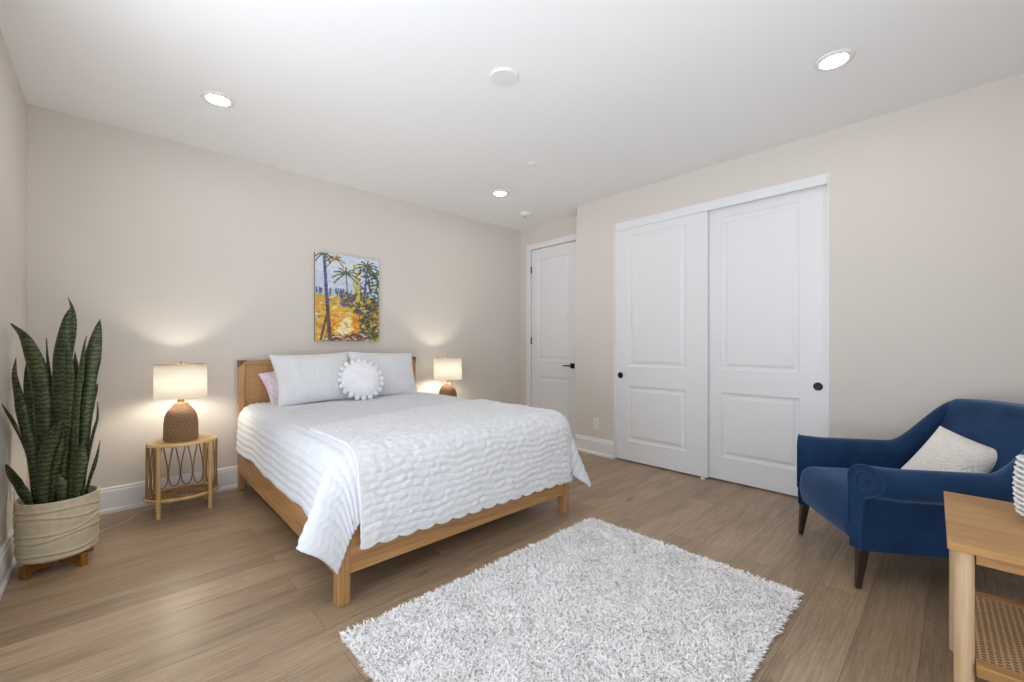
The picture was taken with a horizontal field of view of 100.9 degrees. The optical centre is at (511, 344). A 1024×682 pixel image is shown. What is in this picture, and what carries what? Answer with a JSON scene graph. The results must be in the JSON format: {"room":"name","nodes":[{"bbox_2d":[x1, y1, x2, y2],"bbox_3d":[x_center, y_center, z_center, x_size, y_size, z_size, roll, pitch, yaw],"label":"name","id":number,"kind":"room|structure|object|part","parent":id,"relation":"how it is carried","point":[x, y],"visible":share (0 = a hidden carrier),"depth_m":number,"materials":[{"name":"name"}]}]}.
{"room":"bedroom","nodes":[
{"label":"bedroom","id":0,"kind":"room"},
{"bbox_2d":[0,30,26,547],"bbox_3d":[-1.426,-0.187,0.837,0.120,2.740,5.315,0,0,-43],"label":"wall","id":1,"kind":"structure","parent":0,"point":[13,105],"depth_m":2.29,"materials":[{"name":"grey paint"}]},
{"bbox_2d":[0,526,16,599],"bbox_3d":[-2.541,1.093,2.122,0.024,0.180,1.675,0,0,-43],"label":"baseboard","id":2,"kind":"structure","parent":1,"relation":"attached to","point":[7,559],"depth_m":2.13,"materials":[{"name":"white wood"}]},
{"bbox_2d":[10,482,13,500],"bbox_3d":[-2.726,0.783,2.308,0.010,0.116,0.072,0,0,-43],"label":"wall outlet","id":3,"kind":"object","parent":1,"relation":"attached to","point":[11,485],"visible":0.59,"depth_m":2.28,"materials":[{"name":"white plastic"}]},
{"bbox_2d":[27,103,519,492],"bbox_3d":[-1.347,-0.187,4.484,5.003,2.740,0.120,0,0,-43],"label":"wall","id":4,"kind":"structure","parent":0,"point":[184,253],"depth_m":3.40,"materials":[{"name":"grey paint"}]},
{"bbox_2d":[99,466,250,514],"bbox_3d":[-1.497,1.093,4.243,4.453,0.180,0.024,0,0,-43],"label":"baseboard","id":5,"kind":"structure","parent":4,"relation":"attached to","point":[118,498],"depth_m":3.08,"materials":[{"name":"white"}]},
{"bbox_2d":[314,252,378,340],"bbox_3d":[-1.603,-0.452,4.135,0.626,0.825,0.033,0,0,-43],"label":"canvas painting","id":6,"kind":"object","parent":4,"relation":"attached to","point":[346,288],"visible":1,"depth_m":4.11,"materials":[{"name":"multicoloured fabric"}]},
{"bbox_2d":[0,0,1023,230],"bbox_3d":[0.429,-1.607,2.588,5.223,0.100,5.315,0,0,-43],"label":"ceiling","id":7,"kind":"structure","parent":0,"point":[397,99],"depth_m":2.46,"materials":[{"name":"white paint"}]},
{"bbox_2d":[200,90,234,107],"bbox_3d":[-1.860,-1.552,2.677,0.184,0.010,0.184,0,0,-43],"label":"recessed light","id":8,"kind":"object","parent":7,"relation":"in","point":[215,98],"visible":1,"depth_m":2.67,"materials":[{"name":"white plastic"}]},
{"bbox_2d":[206,95,229,104],"bbox_3d":[-1.860,-1.553,2.677,0.121,0.004,0.121,0,0,-43],"label":"diffuser","id":9,"kind":"object","parent":8,"relation":"attached to","point":[212,99],"depth_m":2.67,"materials":[{"name":"white plastic"}]},
{"bbox_2d":[491,190,508,196],"bbox_3d":[-0.123,-1.552,4.333,0.184,0.010,0.184,0,0,-43],"label":"recessed light","id":10,"kind":"object","parent":7,"relation":"in","point":[499,193],"visible":1,"depth_m":4.33,"materials":[{"name":"white plastic"}]},
{"bbox_2d":[494,192,505,195],"bbox_3d":[-0.123,-1.553,4.333,0.121,0.004,0.121,0,0,-43],"label":"diffuser","id":11,"kind":"object","parent":10,"relation":"attached to","point":[495,193],"depth_m":4.34,"materials":[{"name":"white plastic"}]},
{"bbox_2d":[489,67,518,86],"bbox_3d":[-0.046,-1.550,2.457,0.176,0.013,0.176,0,0,-43],"label":"ceiling sensor","id":12,"kind":"object","parent":7,"relation":"attached to","point":[501,76],"visible":1,"depth_m":2.44,"materials":[{"name":"white plastic"}]},
{"bbox_2d":[520,211,531,217],"bbox_3d":[0.165,-1.536,4.989,0.130,0.043,0.130,0,0,-43],"label":"smoke detector","id":13,"kind":"object","parent":7,"relation":"attached to","point":[525,214],"visible":1,"depth_m":4.95,"materials":[{"name":"white plastic"}]},
{"bbox_2d":[527,162,536,166],"bbox_3d":[0.172,-1.552,3.639,0.092,0.009,0.092,0,0,-43],"label":"sprinkler cover","id":14,"kind":"object","parent":7,"relation":"attached to","point":[530,164],"visible":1,"depth_m":3.63,"materials":[{"name":"white plastic"}]},
{"bbox_2d":[813,48,855,71],"bbox_3d":[1.760,-1.552,2.311,0.184,0.010,0.184,0,0,-43],"label":"recessed light","id":15,"kind":"object","parent":7,"relation":"in","point":[838,58],"visible":1,"depth_m":2.30,"materials":[{"name":"white plastic"}]},
{"bbox_2d":[820,54,847,67],"bbox_3d":[1.760,-1.553,2.311,0.121,0.004,0.121,0,0,-43],"label":"diffuser","id":16,"kind":"object","parent":15,"relation":"attached to","point":[833,60],"depth_m":2.31,"materials":[{"name":"white plastic"}]},
{"bbox_2d":[0,451,1023,681],"bbox_3d":[0.429,1.233,2.588,5.223,0.100,5.315,0,0,-43],"label":"floor","id":17,"kind":"structure","parent":0,"point":[224,592],"depth_m":2.05,"materials":[{"name":"brown wood"}]},
{"bbox_2d":[19,546,93,579],"bbox_3d":[-2.450,1.151,2.287,0.249,0.064,0.249,0,0,-38],"label":"stand","id":18,"kind":"object","parent":17,"relation":"on","point":[25,571],"visible":0.54,"depth_m":2.23,"materials":[{"name":"orange wood"}]},
{"bbox_2d":[1,297,101,564],"bbox_3d":[-2.433,0.426,2.260,0.353,1.385,0.501,0,0,-43],"label":"snake plant","id":19,"kind":"object","parent":18,"relation":"on","point":[59,519],"visible":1,"depth_m":2.26,"materials":[{"name":"green plant"}]},
{"bbox_3d":[-2.450,0.963,2.287,0.324,0.312,0.325,0,0,-43],"label":"pot","id":20,"kind":"part","parent":19,"relation":"part of","materials":[{"name":"beige ceramic"}]},
{"bbox_2d":[143,434,219,519],"bbox_3d":[-2.381,0.933,3.061,0.451,0.500,0.359,0,0,-43],"label":"nightstand","id":21,"kind":"object","parent":17,"relation":"on","point":[174,493],"visible":0.99,"depth_m":3.04,"materials":[{"name":"wicker"}]},
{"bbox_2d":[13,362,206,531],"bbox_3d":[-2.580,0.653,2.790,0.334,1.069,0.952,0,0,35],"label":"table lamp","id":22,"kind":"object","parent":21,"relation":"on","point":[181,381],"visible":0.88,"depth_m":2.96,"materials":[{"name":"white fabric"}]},
{"bbox_3d":[-2.638,0.928,2.739,0.118,0.520,0.872,0,0,18],"label":"power cord","id":23,"kind":"part","parent":22,"relation":"part of","materials":[{"name":"beige plastic"}]},
{"bbox_3d":[-2.382,0.256,3.046,0.306,0.238,0.306,0,0,-43],"label":"lamp shade","id":24,"kind":"part","parent":22,"relation":"part of","materials":[{"name":"white fabric"}]},
{"bbox_3d":[-2.572,0.943,3.052,0.027,0.480,0.026,0,0,-43],"label":"leg","id":25,"kind":"part","parent":21,"relation":"part of","materials":[{"name":"wood"}]},
{"bbox_3d":[-2.400,0.943,2.871,0.027,0.480,0.026,0,0,-43],"label":"leg","id":26,"kind":"part","parent":21,"relation":"part of","materials":[{"name":"wood"}]},
{"bbox_2d":[147,483,215,499],"bbox_3d":[-2.381,1.070,3.061,0.427,0.020,0.333,0,0,-43],"label":"shelf","id":27,"kind":"object","parent":21,"relation":"attached to","point":[194,490],"depth_m":3.06,"materials":[{"name":"wicker"}]},
{"bbox_3d":[-2.361,0.943,3.251,0.027,0.480,0.026,0,0,-43],"label":"leg","id":28,"kind":"part","parent":21,"relation":"part of","materials":[{"name":"wood"}]},
{"bbox_3d":[-2.189,0.943,3.070,0.027,0.480,0.026,0,0,-43],"label":"leg","id":29,"kind":"part","parent":21,"relation":"part of","materials":[{"name":"wood"}]},
{"bbox_2d":[237,357,568,607],"bbox_3d":[-0.928,0.654,3.244,1.628,1.058,2.172,0,0,-43],"label":"bed","id":30,"kind":"object","parent":17,"relation":"on","point":[251,389],"visible":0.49,"depth_m":2.48,"materials":[{"name":"brown wood"}]},
{"bbox_3d":[-2.225,0.655,3.479,0.045,1.055,0.055,0,0,-43],"label":"headboard post","id":31,"kind":"part","parent":30,"relation":"part of","materials":[{"name":"brown wood"}]},
{"bbox_3d":[-1.511,0.943,2.703,0.026,0.210,2.055,0,0,-43],"label":"rail","id":32,"kind":"part","parent":30,"relation":"part of","materials":[{"name":"brown wood"}]},
{"bbox_3d":[-1.647,0.145,4.017,1.534,0.035,0.049,0,0,-43],"label":"headboard rail","id":33,"kind":"part","parent":30,"relation":"part of","materials":[{"name":"brown wood"}]},
{"bbox_3d":[-1.648,0.493,4.017,1.534,0.660,0.018,0,0,-43],"label":"cane panel","id":34,"kind":"part","parent":30,"relation":"part of","materials":[{"name":"brown wicker"}]},
{"bbox_3d":[-0.780,1.026,1.939,0.057,0.315,0.059,0,0,-43],"label":"leg","id":35,"kind":"part","parent":30,"relation":"part of","materials":[{"name":"brown wood"}]},
{"bbox_2d":[236,392,590,573],"bbox_3d":[-0.860,0.743,3.213,1.918,0.550,2.166,0,0,-40],"label":"quilt","id":36,"kind":"object","parent":30,"relation":"on","point":[315,471],"visible":0.49,"depth_m":2.36,"materials":[{"name":"white fabric"}]},
{"bbox_2d":[258,371,277,403],"bbox_3d":[-1.837,0.341,3.665,0.626,0.466,0.175,0,0,-44],"label":"bed pillow","id":37,"kind":"object","parent":36,"relation":"on","point":[268,378],"visible":0.12,"depth_m":3.49,"materials":[{"name":"pink fabric"}]},
{"bbox_2d":[269,352,354,406],"bbox_3d":[-1.685,0.281,3.629,0.261,0.436,0.671,0,0,43],"label":"bed pillow","id":38,"kind":"object","parent":36,"relation":"on","point":[300,379],"visible":0.88,"depth_m":3.51,"materials":[{"name":"white fabric"}]},
{"bbox_2d":[337,358,383,399],"bbox_3d":[-1.338,0.304,3.752,0.407,0.365,0.215,0,0,-40],"label":"round pillow","id":39,"kind":"object","parent":36,"relation":"on","point":[359,379],"visible":0.99,"depth_m":3.70,"materials":[{"name":"white fabric"}]},
{"bbox_2d":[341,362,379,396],"bbox_3d":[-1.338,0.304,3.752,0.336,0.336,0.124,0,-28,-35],"label":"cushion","id":40,"kind":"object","parent":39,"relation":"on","point":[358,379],"depth_m":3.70,"materials":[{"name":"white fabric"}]},
{"bbox_2d":[347,351,417,397],"bbox_3d":[-1.234,0.281,4.083,0.674,0.448,0.254,0,0,-39],"label":"bed pillow","id":41,"kind":"object","parent":36,"relation":"on","point":[396,368],"visible":0.7,"depth_m":4.06,"materials":[{"name":"white fabric"}]},
{"bbox_2d":[309,399,572,549],"bbox_3d":[-0.430,0.704,2.800,1.630,0.505,0.986,0,0,-43],"label":"throw blanket","id":42,"kind":"object","parent":36,"relation":"on","point":[420,468],"visible":1,"depth_m":2.34,"materials":[{"name":"white fabric"}]},
{"bbox_3d":[-1.070,0.655,4.554,0.045,1.055,0.055,0,0,-43],"label":"headboard post","id":43,"kind":"part","parent":30,"relation":"part of","materials":[{"name":"brown wood"}]},
{"bbox_3d":[-0.200,0.943,2.462,1.504,0.210,0.028,0,0,-43],"label":"foot rail","id":44,"kind":"part","parent":30,"relation":"part of","materials":[{"name":"brown wood"}]},
{"bbox_3d":[0.363,1.026,3.002,0.057,0.315,0.059,0,0,-43],"label":"leg","id":45,"kind":"part","parent":30,"relation":"part of","materials":[{"name":"brown wood"}]},
{"bbox_2d":[339,517,803,681],"bbox_3d":[0.336,1.169,1.846,1.750,0.028,1.258,0,0,-43],"label":"shag rug","id":46,"kind":"object","parent":17,"relation":"on","point":[592,601],"visible":1,"depth_m":1.78,"materials":[{"name":"white carpet"}]},
{"bbox_2d":[797,399,1023,588],"bbox_3d":[2.174,0.743,2.265,0.955,0.880,0.857,0,0,12],"label":"armchair","id":47,"kind":"object","parent":17,"relation":"on","point":[861,487],"visible":0.68,"depth_m":2.06,"materials":[{"name":"blue fabric"}]},
{"bbox_3d":[1.825,1.083,2.644,0.055,0.199,0.044,0,0,12],"label":"leg","id":48,"kind":"part","parent":47,"relation":"part of","materials":[{"name":"brown wood"}]},
{"bbox_3d":[2.042,0.857,2.293,0.687,0.262,0.580,0,0,12],"label":"seat","id":49,"kind":"part","parent":47,"relation":"part of","materials":[{"name":"blue fabric"}]},
{"bbox_3d":[1.700,1.083,2.061,0.055,0.199,0.044,0,0,12],"label":"leg","id":50,"kind":"part","parent":47,"relation":"part of","materials":[{"name":"brown wood"}]},
{"bbox_3d":[2.251,0.655,2.606,0.930,0.667,0.148,0,0,12],"label":"arm","id":51,"kind":"part","parent":47,"relation":"part of","materials":[{"name":"blue fabric"}]},
{"bbox_3d":[2.105,0.655,1.922,0.930,0.667,0.148,0,0,12],"label":"arm","id":52,"kind":"part","parent":47,"relation":"part of","materials":[{"name":"blue fabric"}]},
{"bbox_2d":[901,426,996,472],"bbox_3d":[2.244,0.628,2.180,0.376,0.378,0.242,0,0,-3],"label":"throw pillow","id":53,"kind":"object","parent":47,"relation":"on","point":[945,450],"visible":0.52,"depth_m":2.15,"materials":[{"name":"beige fabric"}]},
{"bbox_3d":[2.453,0.593,2.205,0.383,0.580,0.659,0,0,12],"label":"backrest","id":54,"kind":"part","parent":47,"relation":"part of","materials":[{"name":"blue fabric"}]},
{"bbox_2d":[944,491,1023,681],"bbox_3d":[1.685,0.883,1.299,0.496,0.600,0.618,0,0,45],"label":"side table","id":55,"kind":"object","parent":17,"relation":"on","point":[986,631],"visible":1,"depth_m":1.28,"materials":[{"name":"brown wood"}]},
{"bbox_3d":[1.717,0.894,1.632,0.043,0.578,0.043,0,0,45],"label":"leg","id":56,"kind":"part","parent":55,"relation":"part of","materials":[{"name":"brown wood"}]},
{"bbox_3d":[1.352,0.894,1.265,0.043,0.578,0.043,0,0,45],"label":"leg","id":57,"kind":"part","parent":55,"relation":"part of","materials":[{"name":"brown wood"}]},
{"bbox_3d":[1.866,0.951,1.481,0.376,0.034,0.045,0,0,45],"label":"shelf rail","id":58,"kind":"part","parent":55,"relation":"part of","materials":[{"name":"brown wood"}]},
{"bbox_3d":[1.504,0.951,1.117,0.376,0.034,0.045,0,0,45],"label":"shelf rail","id":59,"kind":"part","parent":55,"relation":"part of","materials":[{"name":"brown wood"}]},
{"bbox_2d":[975,596,1023,673],"bbox_3d":[1.685,0.942,1.299,0.436,0.008,0.478,0,0,45],"label":"shelf","id":60,"kind":"object","parent":55,"relation":"attached to","point":[999,624],"depth_m":1.37,"materials":[{"name":"brown wicker"}]},
{"bbox_2d":[1012,455,1023,515],"bbox_3d":[1.773,0.469,1.331,0.258,0.228,0.259,0,0,-43],"label":"vase","id":61,"kind":"object","parent":55,"relation":"on","point":[1018,479],"visible":1,"depth_m":1.40,"materials":[{"name":"white ceramic"}]},
{"bbox_3d":[-0.697,0.933,4.650,0.440,0.500,0.344,0,0,-43],"label":"nightstand","id":62,"kind":"object","parent":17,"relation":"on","visible":0},
{"bbox_2d":[434,356,461,396],"bbox_3d":[-0.703,0.401,4.631,0.306,0.564,0.306,0,0,-43],"label":"table lamp","id":63,"kind":"object","parent":62,"relation":"on","point":[447,368],"visible":0.81,"depth_m":4.52,"materials":[{"name":"brown"}]},
{"bbox_3d":[-0.703,0.256,4.631,0.306,0.238,0.306,0,0,-43],"label":"lamp shade","id":64,"kind":"part","parent":63,"relation":"part of","materials":[{"name":"white fabric"}]},
{"bbox_2d":[520,215,576,406],"bbox_3d":[0.715,-0.187,5.543,0.550,2.740,1.170,0,0,-43],"label":"wall","id":65,"kind":"structure","parent":0,"point":[567,226],"depth_m":5.69,"materials":[{"name":"grey paint"}]},
{"bbox_2d":[526,234,576,433],"bbox_3d":[0.506,-0.075,5.353,0.016,2.517,0.904,0,0,-43],"label":"trim","id":66,"kind":"structure","parent":65,"relation":"attached to","point":[564,239],"depth_m":5.63,"materials":[{"name":"white wood"}]},
{"bbox_2d":[531,241,575,441],"bbox_3d":[0.510,-0.043,5.364,0.095,2.425,0.763,0,0,-43],"label":"door","id":67,"kind":"structure","parent":65,"relation":"in","point":[553,269],"depth_m":5.34,"materials":[{"name":"white wood"}]},
{"bbox_2d":[577,73,1023,440],"bbox_3d":[2.362,-0.187,3.608,0.810,2.740,3.905,0,0,-43],"label":"wall","id":68,"kind":"structure","parent":0,"point":[926,199],"depth_m":2.79,"materials":[{"name":"grey paint"}]},
{"bbox_2d":[576,434,613,458],"bbox_3d":[0.885,1.093,4.566,0.024,0.180,0.485,0,0,-43],"label":"baseboard","id":69,"kind":"structure","parent":68,"relation":"attached to","point":[585,444],"depth_m":4.55,"materials":[{"name":"white wood"}]},
{"bbox_2d":[593,418,598,429],"bbox_3d":[0.906,0.848,4.554,0.010,0.116,0.072,0,0,-43],"label":"wall outlet","id":70,"kind":"object","parent":68,"relation":"attached to","point":[595,420],"visible":1,"depth_m":4.55,"materials":[{"name":"white plastic"}]},
{"bbox_2d":[614,224,615,458],"bbox_3d":[1.105,-0.037,4.433,0.116,2.441,0.010,0,0,-43],"label":"trim","id":71,"kind":"structure","parent":68,"relation":"attached to","point":[614,224],"depth_m":4.39,"materials":[{"name":"white wood"}]},
{"bbox_2d":[616,211,708,477],"bbox_3d":[1.407,-0.021,4.073,0.042,2.381,0.940,0,0,-43],"label":"door","id":72,"kind":"structure","parent":68,"relation":"in","point":[662,267],"depth_m":4.01,"materials":[{"name":"white wood"}]},
{"bbox_2d":[615,173,826,230],"bbox_3d":[1.724,-1.219,3.776,0.108,0.080,1.791,0,0,-43],"label":"trim","id":73,"kind":"structure","parent":68,"relation":"attached to","point":[821,179],"depth_m":3.57,"materials":[{"name":"white wood"}]},
{"bbox_2d":[709,184,826,495],"bbox_3d":[2.029,-0.021,3.475,0.042,2.381,0.950,0,0,-43],"label":"door","id":74,"kind":"structure","parent":68,"relation":"in","point":[768,255],"depth_m":3.42,"materials":[{"name":"white wood"}]},
{"bbox_3d":[2.292,0.311,3.169,0.006,0.061,0.061,0,0,-43],"label":"flush pull","id":75,"kind":"part","parent":74,"relation":"part of","materials":[{"name":"black metal"}]},
{"bbox_2d":[827,172,828,436],"bbox_3d":[2.345,-0.037,3.121,0.116,2.441,0.010,0,0,-43],"label":"trim","id":76,"kind":"structure","parent":68,"relation":"attached to","point":[827,172],"depth_m":3.08,"materials":[{"name":"white wood"}]}
]}

